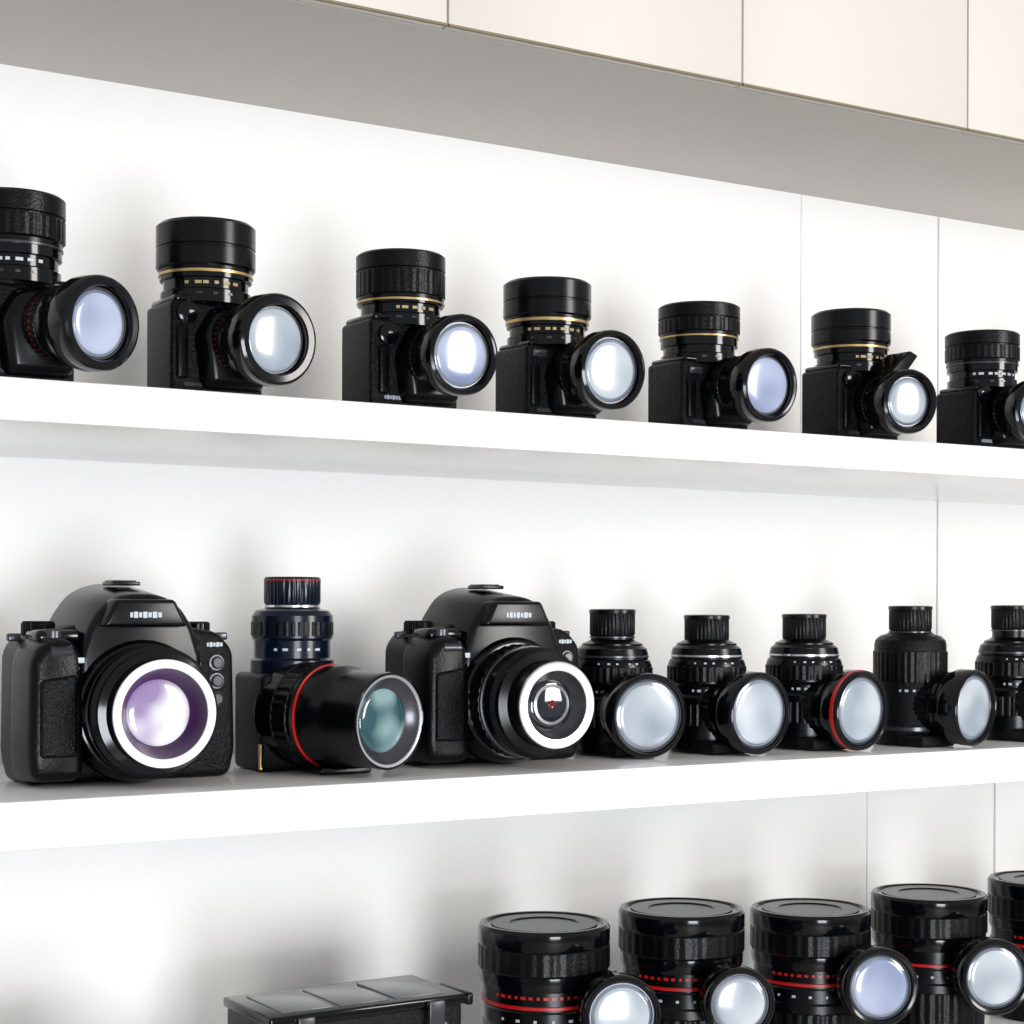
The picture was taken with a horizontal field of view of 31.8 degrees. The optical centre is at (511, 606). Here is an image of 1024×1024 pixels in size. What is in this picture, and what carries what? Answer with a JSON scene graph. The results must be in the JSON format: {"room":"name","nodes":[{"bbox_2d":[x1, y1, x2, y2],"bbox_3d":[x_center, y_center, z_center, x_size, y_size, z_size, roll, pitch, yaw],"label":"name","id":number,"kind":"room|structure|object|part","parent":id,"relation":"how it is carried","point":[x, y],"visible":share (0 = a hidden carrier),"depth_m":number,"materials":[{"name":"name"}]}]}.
{"room":"electronics store","nodes":[
{"label":"electronics store","id":0,"kind":"room"},
{"bbox_2d":[0,64,1023,1023],"bbox_3d":[0.027,0.000,1.844,8.000,2.700,0.100,0,0,-32],"label":"wall","id":1,"kind":"structure","parent":0,"point":[155,932],"depth_m":1.73,"materials":[{"name":"paint"}]},
{"bbox_2d":[0,0,1023,230],"bbox_3d":[0.132,-0.775,1.680,5.000,0.650,0.288,0,0,-32],"label":"upper cabinet","id":2,"kind":"object","parent":1,"relation":"attached to","point":[914,106],"visible":1,"depth_m":1.59,"materials":[{"name":"laminate"}]},
{"bbox_3d":[-0.173,-0.776,1.325,0.285,0.650,0.010,0,0,-32],"label":"cabinet door","id":3,"kind":"part","parent":2,"relation":"part of","materials":[{"name":"laminate"}]},
{"bbox_3d":[0.073,-0.775,1.479,0.291,0.650,0.010,0,0,-32],"label":"cabinet door","id":4,"kind":"part","parent":2,"relation":"part of","materials":[{"name":"laminate"}]},
{"bbox_3d":[0.313,-0.775,1.629,0.270,0.650,0.010,0,0,-32],"label":"cabinet door","id":5,"kind":"part","parent":2,"relation":"part of","materials":[{"name":"laminate"}]},
{"bbox_3d":[0.548,-0.774,1.776,0.281,0.650,0.010,0,0,-32],"label":"cabinet door","id":6,"kind":"part","parent":2,"relation":"part of","materials":[{"name":"laminate"}]},
{"bbox_2d":[0,376,1023,504],"bbox_3d":[0.133,-0.138,1.675,5.000,0.029,0.300,0,0,-32],"label":"wall shelf","id":7,"kind":"object","parent":1,"relation":"attached to","point":[40,418],"visible":1,"depth_m":1.47,"materials":[{"name":"paint"}]},
{"bbox_2d":[0,187,138,380],"bbox_3d":[-0.330,-0.221,1.246,0.131,0.133,0.086,0,0,41],"label":"camera","id":8,"kind":"object","parent":7,"relation":"on","point":[50,327],"visible":1,"depth_m":1.23,"materials":[{"name":"black plastic"}]},
{"bbox_3d":[-0.352,-0.225,1.265,0.070,0.007,0.050,0,0,-32],"label":"plate","id":9,"kind":"part","parent":8,"relation":"part of","materials":[{"name":"black"}]},
{"bbox_3d":[-0.280,-0.192,1.217,0.004,0.041,0.041,0,0,38],"label":"glass","id":10,"kind":"part","parent":8,"relation":"part of","materials":[{"name":"glass"}]},
{"bbox_2d":[147,216,315,394],"bbox_3d":[-0.211,-0.219,1.322,0.079,0.130,0.127,0,0,-43],"label":"camera","id":11,"kind":"object","parent":7,"relation":"on","point":[205,330],"visible":0.98,"depth_m":1.31,"materials":[{"name":"black plastic"}]},
{"bbox_3d":[-0.232,-0.162,1.310,0.014,0.003,0.001,0,0,-32],"label":"name plate","id":12,"kind":"part","parent":11,"relation":"part of","materials":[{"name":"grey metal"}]},
{"bbox_3d":[-0.229,-0.225,1.342,0.066,0.006,0.050,0,0,-32],"label":"plate","id":13,"kind":"part","parent":11,"relation":"part of","materials":[{"name":"black"}]},
{"bbox_3d":[-0.170,-0.191,1.287,0.046,0.046,0.005,0,0,-42],"label":"glass","id":14,"kind":"part","parent":11,"relation":"part of","materials":[{"name":"glass"}]},
{"bbox_2d":[342,248,497,408],"bbox_3d":[-0.075,-0.216,1.408,0.080,0.125,0.123,0,0,-32],"label":"camera","id":15,"kind":"object","parent":7,"relation":"on","point":[400,350],"visible":1,"depth_m":1.40,"materials":[{"name":"black plastic"}]},
{"bbox_3d":[-0.089,-0.225,1.429,0.072,0.006,0.050,0,0,-32],"label":"plate","id":16,"kind":"part","parent":15,"relation":"part of","materials":[{"name":"black"}]},
{"bbox_3d":[-0.039,-0.191,1.368,0.043,0.043,0.004,0,0,-33],"label":"glass","id":17,"kind":"part","parent":15,"relation":"part of","materials":[{"name":"glass"}]},
{"bbox_2d":[495,276,644,418],"bbox_3d":[0.044,-0.212,1.483,0.078,0.117,0.124,0,0,-32],"label":"camera","id":18,"kind":"object","parent":7,"relation":"on","point":[547,365],"visible":0.98,"depth_m":1.47,"materials":[{"name":"black plastic"}]},
{"bbox_3d":[0.029,-0.215,1.503,0.064,0.006,0.050,0,0,-32],"label":"plate","id":19,"kind":"part","parent":18,"relation":"part of","materials":[{"name":"black"}]},
{"bbox_2d":[532,349,547,356],"bbox_3d":[0.022,-0.207,1.468,0.014,0.006,0.004,0,0,-32],"label":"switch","id":20,"kind":"object","parent":18,"relation":"attached to","point":[535,352],"depth_m":1.47,"materials":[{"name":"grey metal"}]},
{"bbox_3d":[0.026,-0.161,1.471,0.014,0.003,0.001,0,0,-32],"label":"name plate","id":21,"kind":"part","parent":18,"relation":"part of","materials":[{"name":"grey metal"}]},
{"bbox_3d":[0.079,-0.190,1.441,0.045,0.045,0.005,0,0,-32],"label":"glass","id":22,"kind":"part","parent":18,"relation":"part of","materials":[{"name":"glass"}]},
{"bbox_2d":[648,301,796,428],"bbox_3d":[0.180,-0.209,1.568,0.080,0.112,0.123,0,0,-32],"label":"camera","id":23,"kind":"object","parent":7,"relation":"on","point":[699,379],"visible":1,"depth_m":1.55,"materials":[{"name":"black plastic"}]},
{"bbox_3d":[0.164,-0.214,1.588,0.068,0.006,0.050,0,0,-32],"label":"plate","id":24,"kind":"part","parent":23,"relation":"part of","materials":[{"name":"black"}]},
{"bbox_2d":[688,366,702,373],"bbox_3d":[0.158,-0.204,1.552,0.014,0.006,0.004,0,0,-32],"label":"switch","id":25,"kind":"object","parent":23,"relation":"attached to","point":[691,369],"depth_m":1.55,"materials":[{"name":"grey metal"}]},
{"bbox_3d":[0.162,-0.161,1.556,0.014,0.003,0.001,0,0,-32],"label":"name plate","id":26,"kind":"part","parent":23,"relation":"part of","materials":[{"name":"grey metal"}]},
{"bbox_3d":[0.216,-0.188,1.528,0.048,0.048,0.006,0,0,-32],"label":"glass","id":27,"kind":"part","parent":23,"relation":"part of","materials":[{"name":"glass"}]},
{"bbox_2d":[802,308,936,439],"bbox_3d":[0.330,-0.213,1.660,0.076,0.122,0.127,0,0,-32],"label":"camera","id":28,"kind":"object","parent":7,"relation":"on","point":[854,388],"visible":0.99,"depth_m":1.65,"materials":[{"name":"black plastic"}]},
{"bbox_3d":[0.316,-0.221,1.683,0.070,0.006,0.050,0,0,-32],"label":"plate","id":29,"kind":"part","parent":28,"relation":"part of","materials":[{"name":"black"}]},
{"bbox_3d":[0.314,-0.160,1.650,0.014,0.003,0.001,0,0,-32],"label":"name plate","id":30,"kind":"part","parent":28,"relation":"part of","materials":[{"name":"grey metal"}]},
{"bbox_3d":[0.354,-0.184,1.613,0.038,0.038,0.004,0,0,-22],"label":"glass","id":31,"kind":"part","parent":28,"relation":"part of","materials":[{"name":"glass"}]},
{"bbox_2d":[936,329,1023,448],"bbox_3d":[0.477,-0.210,1.751,0.075,0.117,0.127,0,0,-32],"label":"camera","id":32,"kind":"object","parent":7,"relation":"on","point":[982,402],"visible":0.99,"depth_m":1.74,"materials":[{"name":"black plastic"}]},
{"bbox_3d":[0.463,-0.212,1.774,0.068,0.006,0.050,0,0,-32],"label":"plate","id":33,"kind":"part","parent":32,"relation":"part of","materials":[{"name":"black"}]},
{"bbox_3d":[0.498,-0.186,1.703,0.037,0.037,0.004,0,0,-19],"label":"glass","id":34,"kind":"part","parent":32,"relation":"part of","materials":[{"name":"glass"}]},
{"bbox_2d":[0,739,1023,851],"bbox_3d":[0.132,0.149,1.675,5.000,0.033,0.300,0,0,-32],"label":"wall shelf","id":35,"kind":"object","parent":1,"relation":"attached to","point":[240,801],"visible":0.69,"depth_m":1.40,"materials":[{"name":"paint"}]},
{"bbox_2d":[1,580,233,784],"bbox_3d":[-0.283,0.055,1.347,0.175,0.151,0.125,0,0,-32],"label":"camera","id":36,"kind":"object","parent":35,"relation":"on","point":[118,684],"visible":1,"depth_m":1.31,"materials":[{"name":"black plastic"}]},
{"bbox_3d":[-0.257,0.077,1.307,0.049,0.049,0.003,0,0,-32],"label":"glass","id":37,"kind":"part","parent":36,"relation":"part of","materials":[{"name":"purple glass"}]},
{"bbox_2d":[235,577,423,774],"bbox_3d":[-0.151,0.053,1.434,0.091,0.156,0.159,0,0,-43],"label":"camera","id":38,"kind":"object","parent":35,"relation":"on","point":[297,709],"visible":1,"depth_m":1.41,"materials":[{"name":"black"}]},
{"bbox_3d":[-0.099,0.088,1.389,0.004,0.050,0.050,0,0,41],"label":"glass","id":39,"kind":"part","parent":38,"relation":"part of","materials":[{"name":"teal glass"}]},
{"bbox_2d":[351,672,423,769],"bbox_3d":[-0.095,0.088,1.385,0.005,0.076,0.076,0,0,41],"label":"lens","id":40,"kind":"object","parent":38,"relation":"attached to","point":[387,715],"depth_m":1.39,"materials":[{"name":"black"}]},
{"bbox_2d":[385,584,593,765],"bbox_3d":[0.000,0.056,1.509,0.175,0.151,0.151,0,0,-32],"label":"camera","id":41,"kind":"object","parent":35,"relation":"on","point":[495,679],"visible":0.98,"depth_m":1.47,"materials":[{"name":"black plastic"}]},
{"bbox_3d":[0.032,0.079,1.454,0.041,0.041,0.004,0,0,-30],"label":"glass","id":42,"kind":"part","parent":41,"relation":"part of","materials":[{"name":"black glass"}]},
{"bbox_2d":[548,700,555,708],"bbox_3d":[0.033,0.079,1.452,0.007,0.007,0.001,0,0,-32],"label":"light","id":43,"kind":"object","parent":41,"relation":"on","point":[551,703],"depth_m":1.45,"materials":[{"name":"red"}]},
{"bbox_2d":[575,609,686,757],"bbox_3d":[0.099,0.067,1.609,0.075,0.130,0.109,0,0,-24],"label":"lens","id":44,"kind":"object","parent":35,"relation":"on","point":[639,712],"visible":0.96,"depth_m":1.57,"materials":[{"name":"black plastic"}]},
{"bbox_3d":[0.118,0.095,1.564,0.054,0.054,0.004,0,0,-21],"label":"glass","id":45,"kind":"part","parent":44,"relation":"part of","materials":[{"name":"glass"}]},
{"bbox_2d":[667,615,790,754],"bbox_3d":[0.191,0.070,1.643,0.075,0.125,0.109,0,0,-37],"label":"lens","id":46,"kind":"object","parent":35,"relation":"on","point":[732,709],"visible":0.96,"depth_m":1.62,"materials":[{"name":"black plastic"}]},
{"bbox_3d":[0.220,0.095,1.604,0.054,0.054,0.004,0,0,-35],"label":"glass","id":47,"kind":"part","parent":46,"relation":"part of","materials":[{"name":"glass"}]},
{"bbox_2d":[765,614,888,750],"bbox_3d":[0.289,0.070,1.693,0.075,0.126,0.109,0,0,-40],"label":"lens","id":48,"kind":"object","parent":35,"relation":"on","point":[832,708],"visible":0.95,"depth_m":1.67,"materials":[{"name":"black plastic"}]},
{"bbox_3d":[0.321,0.095,1.655,0.054,0.054,0.004,0,0,-38],"label":"glass","id":49,"kind":"part","parent":48,"relation":"part of","materials":[{"name":"glass"}]},
{"bbox_2d":[873,606,995,747],"bbox_3d":[0.401,0.066,1.738,0.110,0.134,0.074,0,0,42],"label":"lens","id":50,"kind":"object","parent":35,"relation":"on","point":[930,705],"visible":0.98,"depth_m":1.72,"materials":[{"name":"black"}]},
{"bbox_3d":[0.437,0.096,1.704,0.054,0.054,0.004,0,0,-44],"label":"glass","id":51,"kind":"part","parent":50,"relation":"part of","materials":[{"name":"glass"}]},
{"bbox_2d":[975,605,1023,741],"bbox_3d":[0.520,0.066,1.813,0.075,0.135,0.109,0,0,-42],"label":"lens","id":52,"kind":"object","parent":35,"relation":"on","point":[1000,657],"visible":0.89,"depth_m":1.80,"materials":[{"name":"black plastic"}]},
{"bbox_2d":[800,195,801,432],"bbox_3d":[0.316,-0.301,1.965,0.001,0.296,0.001,0,0,-32],"label":"trim","id":53,"kind":"structure","parent":1,"relation":"attached to","point":[801,195],"depth_m":1.97,"materials":[{"name":"white"}]},
{"bbox_2d":[866,792,868,906],"bbox_3d":[0.398,0.292,2.018,0.002,0.249,0.001,0,0,-32],"label":"trim","id":54,"kind":"structure","parent":1,"relation":"attached to","point":[867,792],"depth_m":2.02,"materials":[{"name":"white"}]},
{"bbox_2d":[936,217,938,634],"bbox_3d":[0.491,-0.158,2.075,0.002,0.582,0.001,0,0,-32],"label":"trim","id":55,"kind":"structure","parent":1,"relation":"attached to","point":[938,217],"depth_m":2.07,"materials":[{"name":"grey"}]},
{"bbox_2d":[994,783,995,872],"bbox_3d":[0.570,0.292,2.125,0.002,0.249,0.001,0,0,-32],"label":"trim","id":56,"kind":"structure","parent":1,"relation":"attached to","point":[994,783],"depth_m":2.12,"materials":[{"name":"grey"}]},
{"bbox_2d":[984,1015,1023,1023],"bbox_3d":[0.131,0.434,1.675,5.000,0.035,0.300,0,0,-32],"label":"wall shelf","id":57,"kind":"object","parent":1,"relation":"attached to","point":[989,1019],"visible":0.02,"depth_m":1.82,"materials":[{"name":"paint"}]},
{"bbox_2d":[223,975,472,1023],"bbox_3d":[-0.122,0.360,1.419,0.188,0.111,0.094,0,0,-32],"label":"equipment case","id":58,"kind":"object","parent":57,"relation":"on","point":[405,999],"visible":1,"depth_m":1.40,"materials":[{"name":"black"}]},
{"bbox_3d":[-0.172,0.305,1.391,0.042,0.001,0.067,0,0,-32],"label":"lid panel","id":59,"kind":"part","parent":58,"relation":"part of","materials":[{"name":"black plastic"}]},
{"bbox_3d":[-0.131,0.305,1.416,0.042,0.001,0.067,0,0,-32],"label":"lid panel","id":60,"kind":"part","parent":58,"relation":"part of","materials":[{"name":"black plastic"}]},
{"bbox_3d":[-0.090,0.305,1.442,0.042,0.001,0.067,0,0,-32],"label":"lid panel","id":61,"kind":"part","parent":58,"relation":"part of","materials":[{"name":"black plastic"}]},
{"bbox_3d":[-0.046,0.316,1.469,0.006,0.010,0.048,0,0,-32],"label":"handle","id":62,"kind":"part","parent":58,"relation":"part of","materials":[{"name":"black plastic"}]},
{"bbox_2d":[478,911,660,1023],"bbox_3d":[0.043,0.341,1.504,0.114,0.149,0.167,0,0,-32],"label":"telephoto lens","id":63,"kind":"object","parent":57,"relation":"on","point":[537,967],"visible":1,"depth_m":1.48,"materials":[{"name":"black plastic"}]},
{"bbox_2d":[478,911,609,993],"bbox_3d":[0.027,0.292,1.527,0.112,0.050,0.112,0,0,-32],"label":"hood","id":64,"kind":"object","parent":63,"relation":"attached to","point":[521,952],"depth_m":1.48,"materials":[{"name":"black plastic"}]},
{"bbox_3d":[0.089,0.330,1.451,0.046,0.046,0.002,0,0,-10],"label":"glass","id":65,"kind":"part","parent":63,"relation":"part of","materials":[{"name":"white glass"}]},
{"bbox_2d":[618,897,774,1023],"bbox_3d":[0.154,0.342,1.584,0.112,0.149,0.154,0,0,-10],"label":"telephoto lens","id":66,"kind":"object","parent":57,"relation":"on","point":[688,951],"visible":0.94,"depth_m":1.55,"materials":[{"name":"black plastic"}]},
{"bbox_2d":[618,897,744,974],"bbox_3d":[0.151,0.292,1.604,0.112,0.050,0.112,0,0,-32],"label":"hood","id":67,"kind":"object","parent":66,"relation":"attached to","point":[660,935],"depth_m":1.56,"materials":[{"name":"black plastic"}]},
{"bbox_3d":[0.192,0.334,1.516,0.043,0.043,0.002,0,0,-10],"label":"glass","id":68,"kind":"part","parent":66,"relation":"part of","materials":[{"name":"white glass"}]},
{"bbox_2d":[750,898,917,1023],"bbox_3d":[0.294,0.349,1.661,0.112,0.136,0.168,0,0,-32],"label":"telephoto lens","id":69,"kind":"object","parent":57,"relation":"on","point":[820,963],"visible":0.95,"depth_m":1.63,"materials":[{"name":"black plastic"}]},
{"bbox_2d":[750,898,870,971],"bbox_3d":[0.279,0.306,1.684,0.112,0.050,0.112,0,0,-32],"label":"hood","id":70,"kind":"object","parent":69,"relation":"attached to","point":[787,934],"depth_m":1.64,"materials":[{"name":"black plastic"}]},
{"bbox_3d":[0.328,0.338,1.601,0.049,0.049,0.002,0,0,-10],"label":"glass","id":71,"kind":"part","parent":69,"relation":"part of","materials":[{"name":"glass"}]},
{"bbox_2d":[870,883,1023,1023],"bbox_3d":[0.414,0.348,1.743,0.112,0.138,0.157,0,0,-14],"label":"telephoto lens","id":72,"kind":"object","parent":57,"relation":"on","point":[965,975],"visible":0.94,"depth_m":1.71,"materials":[{"name":"black plastic"}]},
{"bbox_2d":[870,883,987,952],"bbox_3d":[0.409,0.304,1.765,0.112,0.050,0.112,0,0,-32],"label":"hood","id":73,"kind":"object","parent":72,"relation":"attached to","point":[905,917],"depth_m":1.72,"materials":[{"name":"black plastic"}]},
{"bbox_3d":[0.451,0.345,1.677,0.050,0.050,0.002,0,0,-10],"label":"glass","id":74,"kind":"part","parent":72,"relation":"part of","materials":[{"name":"white glass"}]},
{"bbox_2d":[987,870,1023,1021],"bbox_3d":[0.562,0.348,1.828,0.112,0.139,0.168,0,0,-32],"label":"telephoto lens","id":75,"kind":"object","parent":57,"relation":"on","point":[1005,889],"visible":0.68,"depth_m":1.82,"materials":[{"name":"black plastic"}]},
{"bbox_2d":[987,870,1023,933],"bbox_3d":[0.547,0.304,1.852,0.112,0.050,0.112,0,0,-32],"label":"hood","id":76,"kind":"object","parent":75,"relation":"attached to","point":[1005,889],"depth_m":1.83,"materials":[{"name":"black plastic"}]}
]}

